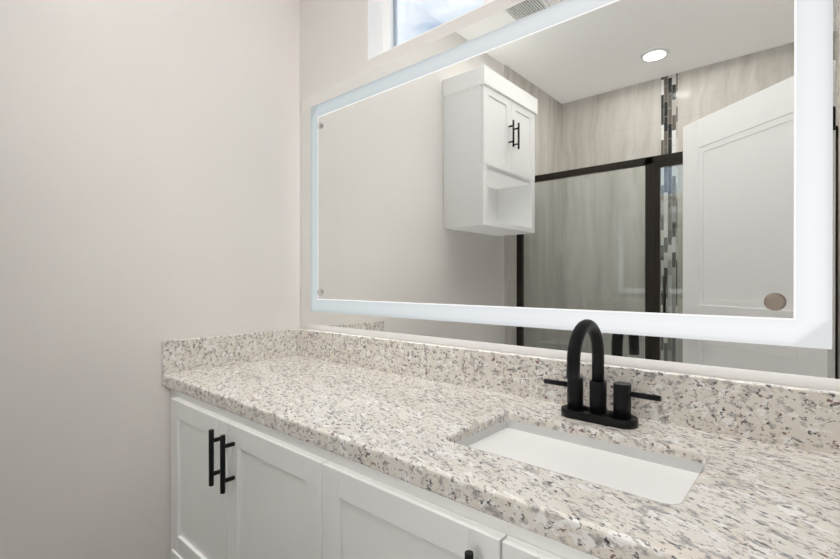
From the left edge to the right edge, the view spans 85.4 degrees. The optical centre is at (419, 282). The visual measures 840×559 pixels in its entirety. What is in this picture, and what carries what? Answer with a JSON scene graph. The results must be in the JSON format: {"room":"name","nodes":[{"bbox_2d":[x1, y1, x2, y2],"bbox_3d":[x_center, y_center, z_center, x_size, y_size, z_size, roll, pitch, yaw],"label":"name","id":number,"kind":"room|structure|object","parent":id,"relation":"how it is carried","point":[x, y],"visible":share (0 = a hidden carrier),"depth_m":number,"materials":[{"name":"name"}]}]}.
{"room":"bathroom","nodes":[
{"label":"bathroom","id":0,"kind":"room"},
{"bbox_2d":[0,0,299,558],"bbox_3d":[-1.522,-0.172,0.948,0.120,2.780,2.885,0,0,41],"label":"wall","id":1,"kind":"structure","parent":0,"point":[149,176],"depth_m":1.49,"materials":[{"name":"paint"}]},
{"bbox_2d":[162,329,296,371],"bbox_3d":[-0.710,0.259,1.767,0.020,0.114,0.536,0,0,41],"label":"backsplash","id":2,"kind":"structure","parent":1,"relation":"attached to","point":[181,355],"depth_m":1.72,"materials":[{"name":"beige stone"}]},
{"bbox_2d":[299,0,839,391],"bbox_3d":[0.190,-0.173,1.449,2.040,2.780,0.120,0,0,41],"label":"wall","id":3,"kind":"structure","parent":0,"point":[333,42],"depth_m":1.72,"materials":[{"name":"paint"}]},
{"bbox_2d":[368,0,494,59],"bbox_3d":[0.203,-1.117,1.432,0.960,0.573,0.114,0,0,41],"label":"window","id":4,"kind":"structure","parent":3,"relation":"in","point":[392,24],"depth_m":1.70,"materials":[{"name":"white"}]},
{"bbox_2d":[297,328,839,455],"bbox_3d":[0.141,0.260,1.394,1.792,0.114,0.020,0,0,41],"label":"backsplash","id":5,"kind":"structure","parent":3,"relation":"attached to","point":[800,417],"depth_m":1.05,"materials":[{"name":"beige stone"}]},
{"bbox_2d":[302,0,839,378],"bbox_3d":[0.158,-0.296,1.369,1.732,0.943,0.040,0,0,41],"label":"mirror","id":6,"kind":"object","parent":3,"relation":"attached to","point":[652,179],"visible":1,"depth_m":1.11,"materials":[{"name":"white mirror"}]},
{"bbox_3d":[-0.202,1.271,-0.121,3.520,0.100,3.005,0,0,41],"label":"floor","id":7,"kind":"structure","parent":0,"visible":0},
{"bbox_2d":[162,384,616,558],"bbox_3d":[-0.045,0.788,1.182,1.792,0.856,0.586,0,0,41],"label":"bathroom vanity","id":8,"kind":"object","parent":7,"relation":"on","point":[298,443],"depth_m":1.05,"materials":[{"name":"white wood"}]},
{"bbox_2d":[161,356,839,558],"bbox_3d":[-0.036,0.339,1.192,1.792,0.042,0.556,0,0,41],"label":"countertop","id":9,"kind":"structure","parent":8,"relation":"on","point":[749,499],"depth_m":0.81,"materials":[{"name":"beige stone"}]},
{"bbox_2d":[461,416,704,503],"bbox_3d":[0.291,0.416,0.886,0.480,0.154,0.312,0,0,41],"label":"sink","id":10,"kind":"object","parent":9,"relation":"in","point":[663,475],"depth_m":0.93,"materials":[{"name":"white ceramic"}]},
{"bbox_2d":[544,319,661,428],"bbox_3d":[0.369,0.199,1.001,0.263,0.236,0.188,0,0,41],"label":"faucet","id":11,"kind":"object","parent":9,"relation":"on","point":[619,416],"visible":1,"depth_m":1.02,"materials":[{"name":"black metal"}]}
]}

